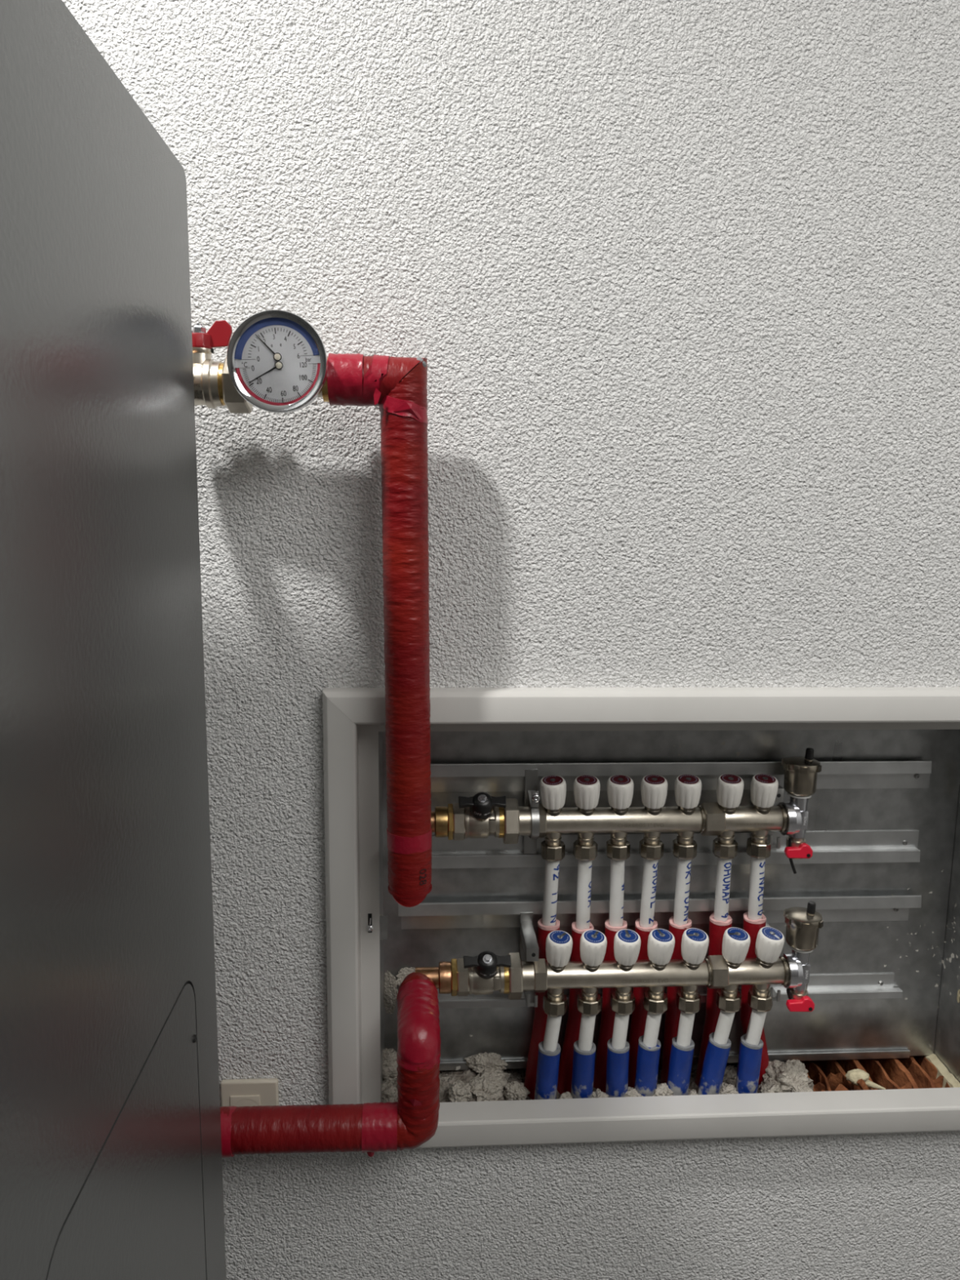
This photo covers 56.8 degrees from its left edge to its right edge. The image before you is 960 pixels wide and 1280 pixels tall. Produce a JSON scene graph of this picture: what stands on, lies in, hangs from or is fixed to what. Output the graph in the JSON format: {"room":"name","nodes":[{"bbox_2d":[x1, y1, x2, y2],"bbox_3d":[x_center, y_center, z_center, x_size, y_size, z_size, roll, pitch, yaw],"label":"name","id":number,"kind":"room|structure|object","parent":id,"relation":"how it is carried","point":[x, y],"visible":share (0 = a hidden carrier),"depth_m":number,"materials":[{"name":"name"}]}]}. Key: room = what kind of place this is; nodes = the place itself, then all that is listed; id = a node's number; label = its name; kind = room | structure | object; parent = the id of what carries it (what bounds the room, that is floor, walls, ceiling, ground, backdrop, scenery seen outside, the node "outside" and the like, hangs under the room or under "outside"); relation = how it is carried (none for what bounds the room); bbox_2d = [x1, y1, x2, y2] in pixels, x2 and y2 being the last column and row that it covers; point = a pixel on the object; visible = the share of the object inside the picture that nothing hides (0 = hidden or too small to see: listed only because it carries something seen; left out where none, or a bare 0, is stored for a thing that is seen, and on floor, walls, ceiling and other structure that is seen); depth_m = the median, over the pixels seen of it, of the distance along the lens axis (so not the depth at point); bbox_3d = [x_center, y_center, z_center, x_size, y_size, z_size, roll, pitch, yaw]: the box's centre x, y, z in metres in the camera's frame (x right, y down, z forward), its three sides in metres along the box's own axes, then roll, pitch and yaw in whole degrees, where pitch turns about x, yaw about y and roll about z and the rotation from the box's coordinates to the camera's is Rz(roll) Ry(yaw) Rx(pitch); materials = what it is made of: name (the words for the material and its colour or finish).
{"room":"boiler room","nodes":[
{"label":"boiler room","id":0,"kind":"room"},
{"bbox_2d":[62,0,959,1279],"bbox_3d":[0.403,-0.156,1.211,4.050,2.750,0.001,0,9,-3],"label":"wall","id":1,"kind":"structure","parent":0,"point":[677,282],"depth_m":1.18,"materials":[{"name":"white paint"}]},
{"bbox_2d":[220,1078,279,1106],"bbox_3d":[-0.334,0.678,1.290,0.082,0.082,0.012,0,9,-3],"label":"wall socket","id":2,"kind":"object","parent":1,"relation":"attached to","point":[250,1091],"visible":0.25,"depth_m":1.28,"materials":[{"name":"beige plastic"}]},
{"bbox_2d":[327,353,431,906],"bbox_3d":[-0.126,-0.009,1.176,0.127,0.698,0.163,0,9,-3],"label":"insulated pipe","id":3,"kind":"object","parent":1,"relation":"attached to","point":[397,385],"visible":1,"depth_m":1.10,"materials":[{"name":"red"}]},
{"bbox_2d":[221,356,328,413],"bbox_3d":[-0.242,-0.308,1.071,0.125,0.067,0.068,0,9,-3],"label":"pipe tee","id":4,"kind":"object","parent":3,"relation":"attached to","point":[233,401],"visible":0.25,"depth_m":1.05,"materials":[{"name":"silver metal"}]},
{"bbox_2d":[226,309,328,413],"bbox_3d":[-0.231,-0.317,1.019,0.112,0.112,0.035,0,9,-3],"label":"pressure gauge","id":5,"kind":"object","parent":4,"relation":"attached to","point":[277,361],"visible":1,"depth_m":1.01,"materials":[{"name":"white metal"}]},
{"bbox_2d":[419,868,426,884],"bbox_3d":[-0.074,0.308,1.154,0.011,0.022,0.001,-7,11,-40],"label":"print","id":6,"kind":"object","parent":3,"relation":"on","point":[422,871],"depth_m":1.15,"materials":[{"name":"black"}]},
{"bbox_2d":[322,687,959,1148],"bbox_3d":[0.312,0.396,1.340,1.063,0.682,0.156,0,9,-3],"label":"cabinet","id":7,"kind":"object","parent":1,"relation":"attached to","point":[882,874],"depth_m":1.38,"materials":[{"name":"white metal"}]},
{"bbox_2d":[383,970,398,1014],"bbox_3d":[-0.146,0.560,1.411,0.038,0.074,0.008,7,11,36],"label":"lump","id":8,"kind":"object","parent":7,"relation":"attached to","point":[390,992],"visible":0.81,"depth_m":1.41,"materials":[{"name":"grey concrete"}]},
{"bbox_2d":[395,967,415,986],"bbox_3d":[-0.112,0.536,1.409,0.047,0.038,0.007,-2,9,-18],"label":"lump","id":9,"kind":"object","parent":7,"relation":"attached to","point":[403,972],"visible":0.41,"depth_m":1.40,"materials":[{"name":"grey concrete"}]},
{"bbox_2d":[393,1062,758,1102],"bbox_3d":[0.152,0.696,1.462,0.717,0.055,0.259,0,9,-3],"label":"bed","id":10,"kind":"object","parent":7,"relation":"in","point":[446,1077],"visible":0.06,"depth_m":1.44,"materials":[{"name":"grey concrete"}]},
{"bbox_2d":[381,1080,397,1102],"bbox_3d":[-0.141,0.695,1.356,0.032,0.032,0.038,0,9,-3],"label":"lump","id":11,"kind":"object","parent":10,"relation":"on","point":[388,1091],"visible":0.64,"depth_m":1.35,"materials":[{"name":"grey concrete"}]},
{"bbox_2d":[382,1048,397,1084],"bbox_3d":[-0.149,0.676,1.397,0.042,0.071,0.040,4,9,19],"label":"lump","id":12,"kind":"object","parent":10,"relation":"on","point":[389,1055],"visible":0.51,"depth_m":1.39,"materials":[{"name":"grey concrete"}]},
{"bbox_2d":[446,1080,472,1102],"bbox_3d":[-0.032,0.704,1.379,0.039,0.030,0.044,0,9,-3],"label":"lump","id":13,"kind":"object","parent":10,"relation":"on","point":[458,1091],"visible":0.92,"depth_m":1.37,"materials":[{"name":"beige concrete"}]},
{"bbox_2d":[464,1052,508,1073],"bbox_3d":[0.010,0.683,1.429,0.070,0.035,0.028,0,9,-3],"label":"lump","id":14,"kind":"object","parent":10,"relation":"on","point":[479,1062],"visible":0.94,"depth_m":1.42,"materials":[{"name":"grey concrete"}]},
{"bbox_2d":[468,1067,511,1101],"bbox_3d":[0.017,0.707,1.407,0.056,0.041,0.086,9,12,43],"label":"lump","id":15,"kind":"object","parent":10,"relation":"on","point":[488,1085],"visible":0.92,"depth_m":1.39,"materials":[{"name":"grey concrete"}]},
{"bbox_2d":[502,1080,530,1100],"bbox_3d":[0.056,0.710,1.391,0.038,0.032,0.033,7,11,38],"label":"lump","id":16,"kind":"object","parent":10,"relation":"on","point":[514,1091],"visible":0.9,"depth_m":1.38,"materials":[{"name":"grey concrete"}]},
{"bbox_2d":[559,1091,572,1098],"bbox_3d":[0.130,0.705,1.357,0.021,0.022,0.039,6,10,34],"label":"lump","id":17,"kind":"object","parent":10,"relation":"on","point":[566,1095],"visible":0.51,"depth_m":1.36,"materials":[{"name":"beige concrete"}]},
{"bbox_2d":[591,1088,608,1097],"bbox_3d":[0.184,0.704,1.362,0.028,0.023,0.042,0,9,-3],"label":"lump","id":18,"kind":"object","parent":10,"relation":"on","point":[597,1094],"visible":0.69,"depth_m":1.36,"materials":[{"name":"beige concrete"}]},
{"bbox_2d":[624,1086,643,1097],"bbox_3d":[0.234,0.704,1.363,0.044,0.027,0.035,0,9,-3],"label":"lump","id":19,"kind":"object","parent":10,"relation":"on","point":[631,1092],"visible":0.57,"depth_m":1.36,"materials":[{"name":"beige concrete"}]},
{"bbox_2d":[652,1083,673,1096],"bbox_3d":[0.283,0.701,1.367,0.036,0.038,0.040,5,10,25],"label":"lump","id":20,"kind":"object","parent":10,"relation":"on","point":[662,1090],"visible":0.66,"depth_m":1.36,"materials":[{"name":"beige concrete"}]},
{"bbox_2d":[687,1088,697,1095],"bbox_3d":[0.328,0.709,1.370,0.026,0.022,0.041,0,9,-3],"label":"lump","id":21,"kind":"object","parent":10,"relation":"on","point":[691,1092],"visible":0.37,"depth_m":1.37,"materials":[{"name":"beige concrete"}]},
{"bbox_2d":[719,1082,738,1094],"bbox_3d":[0.382,0.707,1.376,0.038,0.040,0.034,0,9,-3],"label":"lump","id":22,"kind":"object","parent":10,"relation":"on","point":[726,1088],"visible":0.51,"depth_m":1.37,"materials":[{"name":"grey concrete"}]},
{"bbox_2d":[757,1076,782,1093],"bbox_3d":[0.456,0.711,1.398,0.037,0.033,0.055,8,12,41],"label":"lump","id":23,"kind":"object","parent":10,"relation":"on","point":[768,1085],"visible":0.52,"depth_m":1.39,"materials":[{"name":"grey concrete"}]},
{"bbox_2d":[762,1059,813,1092],"bbox_3d":[0.493,0.708,1.427,0.079,0.069,0.066,0,9,-3],"label":"lump","id":24,"kind":"object","parent":10,"relation":"on","point":[785,1074],"visible":0.66,"depth_m":1.41,"materials":[{"name":"grey concrete"}]},
{"bbox_2d":[791,1080,813,1092],"bbox_3d":[0.506,0.709,1.392,0.034,0.024,0.048,0,9,-3],"label":"lump","id":25,"kind":"object","parent":10,"relation":"on","point":[798,1086],"visible":0.45,"depth_m":1.39,"materials":[{"name":"grey concrete"}]},
{"bbox_2d":[533,926,788,1017],"bbox_3d":[0.272,0.498,1.337,0.386,0.128,0.053,0,9,-3],"label":"manifold","id":26,"kind":"object","parent":7,"relation":"attached to","point":[726,971],"visible":1,"depth_m":1.32,"materials":[{"name":"silver metal"}]},
{"bbox_2d":[415,951,534,999],"bbox_3d":[-0.008,0.493,1.316,0.176,0.086,0.077,0,9,-3],"label":"valve","id":27,"kind":"object","parent":26,"relation":"attached to","point":[487,972],"visible":0.98,"depth_m":1.30,"materials":[{"name":"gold metal"}]},
{"bbox_2d":[220,972,440,1157],"bbox_3d":[-0.270,0.599,1.257,0.428,0.208,0.158,0,9,-3],"label":"insulated pipe","id":28,"kind":"object","parent":27,"relation":"attached to","point":[411,1122],"visible":0.84,"depth_m":1.20,"materials":[{"name":"red plastic"}]},
{"bbox_2d":[533,1014,561,1099],"bbox_3d":[0.103,0.640,1.354,0.039,0.175,0.036,0,9,-3],"label":"pipe","id":29,"kind":"object","parent":26,"relation":"attached to","point":[548,1052],"visible":0.85,"depth_m":1.34,"materials":[{"name":"blue plastic"}]},
{"bbox_2d":[546,988,564,1000],"bbox_3d":[0.114,0.525,1.334,0.027,0.026,0.027,0,9,-3],"label":"outlet","id":30,"kind":"object","parent":26,"relation":"attached to","point":[553,994],"depth_m":1.32,"materials":[{"name":"silver metal"}]},
{"bbox_2d":[570,1013,595,1098],"bbox_3d":[0.159,0.638,1.357,0.036,0.171,0.036,0,9,-3],"label":"pipe","id":31,"kind":"object","parent":26,"relation":"attached to","point":[584,1050],"visible":0.89,"depth_m":1.34,"materials":[{"name":"blue plastic"}]},
{"bbox_2d":[581,987,598,999],"bbox_3d":[0.165,0.526,1.337,0.027,0.026,0.027,0,9,-3],"label":"outlet","id":32,"kind":"object","parent":26,"relation":"attached to","point":[587,993],"depth_m":1.33,"materials":[{"name":"silver metal"}]},
{"bbox_2d":[605,1013,629,1097],"bbox_3d":[0.211,0.636,1.360,0.034,0.167,0.036,0,9,-3],"label":"pipe","id":33,"kind":"object","parent":26,"relation":"attached to","point":[618,1048],"visible":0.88,"depth_m":1.35,"materials":[{"name":"blue plastic"}]},
{"bbox_2d":[614,986,631,999],"bbox_3d":[0.217,0.526,1.340,0.027,0.026,0.027,0,9,-3],"label":"outlet","id":34,"kind":"object","parent":26,"relation":"attached to","point":[620,993],"depth_m":1.33,"materials":[{"name":"silver metal"}]},
{"bbox_2d":[634,1012,662,1096],"bbox_3d":[0.258,0.636,1.363,0.037,0.166,0.035,0,9,-3],"label":"pipe","id":35,"kind":"object","parent":26,"relation":"attached to","point":[649,1045],"visible":0.91,"depth_m":1.35,"materials":[{"name":"blue plastic"}]},
{"bbox_2d":[647,986,664,998],"bbox_3d":[0.267,0.526,1.343,0.027,0.026,0.027,0,9,-3],"label":"outlet","id":36,"kind":"object","parent":26,"relation":"attached to","point":[653,992],"depth_m":1.33,"materials":[{"name":"silver metal"}]},
{"bbox_2d":[666,1011,694,1095],"bbox_3d":[0.308,0.638,1.366,0.040,0.171,0.034,3,9,16],"label":"pipe","id":37,"kind":"object","parent":26,"relation":"attached to","point":[682,1045],"visible":0.88,"depth_m":1.35,"materials":[{"name":"blue plastic"}]},
{"bbox_2d":[680,986,697,997],"bbox_3d":[0.318,0.526,1.347,0.027,0.026,0.027,0,9,-3],"label":"outlet","id":38,"kind":"object","parent":26,"relation":"attached to","point":[686,991],"depth_m":1.34,"materials":[{"name":"silver metal"}]},
{"bbox_2d":[696,1009,735,1094],"bbox_3d":[0.362,0.643,1.370,0.054,0.179,0.036,0,9,-3],"label":"pipe","id":39,"kind":"object","parent":26,"relation":"attached to","point":[717,1050],"visible":0.87,"depth_m":1.36,"materials":[{"name":"blue plastic"}]},
{"bbox_2d":[720,984,738,996],"bbox_3d":[0.380,0.526,1.350,0.027,0.026,0.027,0,9,-3],"label":"outlet","id":40,"kind":"object","parent":26,"relation":"attached to","point":[726,990],"depth_m":1.34,"materials":[{"name":"silver metal"}]},
{"bbox_2d":[735,1008,766,1093],"bbox_3d":[0.418,0.643,1.373,0.040,0.179,0.036,0,9,-3],"label":"pipe","id":41,"kind":"object","parent":26,"relation":"attached to","point":[748,1067],"visible":0.8,"depth_m":1.36,"materials":[{"name":"blue plastic"}]},
{"bbox_2d":[752,984,770,995],"bbox_3d":[0.429,0.526,1.353,0.027,0.026,0.027,0,9,-3],"label":"outlet","id":42,"kind":"object","parent":26,"relation":"attached to","point":[757,989],"depth_m":1.34,"materials":[{"name":"silver metal"}]},
{"bbox_2d":[782,901,823,1012],"bbox_3d":[0.488,0.480,1.349,0.058,0.173,0.058,0,9,-3],"label":"air vent","id":43,"kind":"object","parent":26,"relation":"attached to","point":[803,925],"visible":0.95,"depth_m":1.33,"materials":[{"name":"silver metal"}]},
{"bbox_2d":[538,773,786,861],"bbox_3d":[0.270,0.267,1.338,0.386,0.127,0.053,0,9,-3],"label":"manifold","id":44,"kind":"object","parent":7,"relation":"attached to","point":[722,819],"visible":1,"depth_m":1.32,"materials":[{"name":"silver metal"}]},
{"bbox_2d":[431,791,532,844],"bbox_3d":[-0.012,0.261,1.317,0.179,0.086,0.077,0,9,-3],"label":"valve","id":45,"kind":"object","parent":44,"relation":"attached to","point":[482,815],"visible":0.98,"depth_m":1.30,"materials":[{"name":"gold metal"}]},
{"bbox_2d":[524,859,559,1099],"bbox_3d":[0.096,0.530,1.389,0.054,0.424,0.047,3,9,15],"label":"pipe","id":46,"kind":"object","parent":44,"relation":"attached to","point":[548,923],"visible":0.62,"depth_m":1.37,"materials":[{"name":"red"}]},
{"bbox_2d":[544,832,561,845],"bbox_3d":[0.110,0.294,1.336,0.027,0.026,0.027,0,9,-3],"label":"outlet","id":47,"kind":"object","parent":44,"relation":"attached to","point":[550,838],"depth_m":1.33,"materials":[{"name":"silver metal"}]},
{"bbox_2d":[556,859,593,1094],"bbox_3d":[0.148,0.531,1.392,0.056,0.426,0.049,3,9,13],"label":"pipe","id":48,"kind":"object","parent":44,"relation":"attached to","point":[583,923],"visible":0.57,"depth_m":1.38,"materials":[{"name":"red"}]},
{"bbox_2d":[577,832,594,844],"bbox_3d":[0.160,0.294,1.339,0.027,0.026,0.027,0,9,-3],"label":"outlet","id":49,"kind":"object","parent":44,"relation":"attached to","point":[583,838],"depth_m":1.33,"materials":[{"name":"silver metal"}]},
{"bbox_2d":[593,858,626,1093],"bbox_3d":[0.204,0.530,1.397,0.049,0.424,0.047,8,11,39],"label":"pipe","id":50,"kind":"object","parent":44,"relation":"attached to","point":[615,922],"visible":0.56,"depth_m":1.38,"materials":[{"name":"red"}]},
{"bbox_2d":[609,831,627,844],"bbox_3d":[0.210,0.294,1.342,0.027,0.026,0.027,0,9,-3],"label":"outlet","id":51,"kind":"object","parent":44,"relation":"attached to","point":[616,837],"depth_m":1.33,"materials":[{"name":"silver metal"}]},
{"bbox_2d":[627,858,657,1088],"bbox_3d":[0.259,0.529,1.399,0.040,0.423,0.052,-4,10,-29],"label":"pipe","id":52,"kind":"object","parent":44,"relation":"attached to","point":[644,925],"visible":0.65,"depth_m":1.38,"materials":[{"name":"red"}]},
{"bbox_2d":[643,831,660,844],"bbox_3d":[0.261,0.294,1.345,0.027,0.026,0.027,0,9,-3],"label":"outlet","id":53,"kind":"object","parent":44,"relation":"attached to","point":[649,837],"depth_m":1.34,"materials":[{"name":"silver metal"}]},
{"bbox_2d":[660,857,691,1084],"bbox_3d":[0.313,0.529,1.400,0.037,0.421,0.052,0,9,-3],"label":"pipe","id":54,"kind":"object","parent":44,"relation":"attached to","point":[679,922],"visible":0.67,"depth_m":1.38,"materials":[{"name":"red"}]},
{"bbox_2d":[676,831,693,844],"bbox_3d":[0.312,0.294,1.348,0.027,0.026,0.027,0,9,-3],"label":"outlet","id":55,"kind":"object","parent":44,"relation":"attached to","point":[682,837],"depth_m":1.34,"materials":[{"name":"silver metal"}]},
{"bbox_2d":[694,857,732,1086],"bbox_3d":[0.371,0.530,1.405,0.047,0.424,0.051,4,9,20],"label":"pipe","id":56,"kind":"object","parent":44,"relation":"attached to","point":[720,921],"visible":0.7,"depth_m":1.38,"materials":[{"name":"red"}]},
{"bbox_2d":[717,831,734,843],"bbox_3d":[0.375,0.295,1.352,0.027,0.026,0.027,0,9,-3],"label":"outlet","id":57,"kind":"object","parent":44,"relation":"attached to","point":[723,837],"depth_m":1.34,"materials":[{"name":"silver metal"}]},
{"bbox_2d":[740,857,768,1084],"bbox_3d":[0.445,0.533,1.413,0.077,0.430,0.042,-4,10,-26],"label":"pipe","id":58,"kind":"object","parent":44,"relation":"attached to","point":[754,919],"visible":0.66,"depth_m":1.38,"materials":[{"name":"red"}]},
{"bbox_2d":[751,830,768,843],"bbox_3d":[0.427,0.295,1.355,0.027,0.026,0.027,0,9,-3],"label":"outlet","id":59,"kind":"object","parent":44,"relation":"attached to","point":[757,836],"depth_m":1.35,"materials":[{"name":"silver metal"}]},
{"bbox_2d":[778,747,822,873],"bbox_3d":[0.485,0.259,1.353,0.058,0.194,0.058,0,9,-3],"label":"air vent","id":60,"kind":"object","parent":44,"relation":"attached to","point":[800,780],"visible":0.99,"depth_m":1.33,"materials":[{"name":"silver metal"}]},
{"bbox_2d":[781,1053,959,1091],"bbox_3d":[0.637,0.738,1.505,0.305,0.098,0.241,0,9,-3],"label":"brick","id":61,"kind":"object","parent":7,"relation":"in","point":[914,1072],"depth_m":1.47,"materials":[{"name":"brown brick"}]},
{"bbox_2d":[835,1084,848,1090],"bbox_3d":[0.569,0.709,1.393,0.032,0.021,0.013,0,9,-3],"label":"shard","id":62,"kind":"object","parent":61,"relation":"on","point":[840,1087],"visible":0.29,"depth_m":1.39,"materials":[{"name":"brown brick"}]},
{"bbox_2d":[856,1078,869,1089],"bbox_3d":[0.602,0.703,1.394,0.028,0.031,0.015,0,9,-3],"label":"shard","id":63,"kind":"object","parent":61,"relation":"on","point":[860,1082],"visible":0.57,"depth_m":1.39,"materials":[{"name":"brown brick"}]},
{"bbox_2d":[844,1068,885,1089],"bbox_3d":[0.608,0.692,1.405,0.059,0.028,0.028,0,9,-3],"label":"scrap","id":64,"kind":"object","parent":61,"relation":"on","point":[853,1076],"visible":1,"depth_m":1.40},
{"bbox_2d":[956,990,959,1003],"bbox_3d":[0.766,0.571,1.421,0.002,0.024,0.007,0,9,-3],"label":"smear","id":65,"kind":"object","parent":7,"relation":"attached to","point":[958,991],"visible":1,"depth_m":1.42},
{"label":"floor","id":66,"kind":"structure","parent":0,"visible":0},
{"bbox_2d":[0,0,226,1279],"bbox_3d":[-0.597,0.432,0.657,0.622,1.733,0.735,0,9,-3],"label":"boiler","id":67,"kind":"object","parent":66,"relation":"on","point":[111,1151],"visible":1,"depth_m":0.67,"materials":[{"name":"grey metal"}]},
{"bbox_2d":[191,320,232,408],"bbox_3d":[-0.338,-0.321,1.001,0.091,0.102,0.184,0,9,-3],"label":"valve","id":68,"kind":"object","parent":67,"relation":"attached to","point":[207,379],"visible":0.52,"depth_m":1.05,"materials":[{"name":"silver metal"}]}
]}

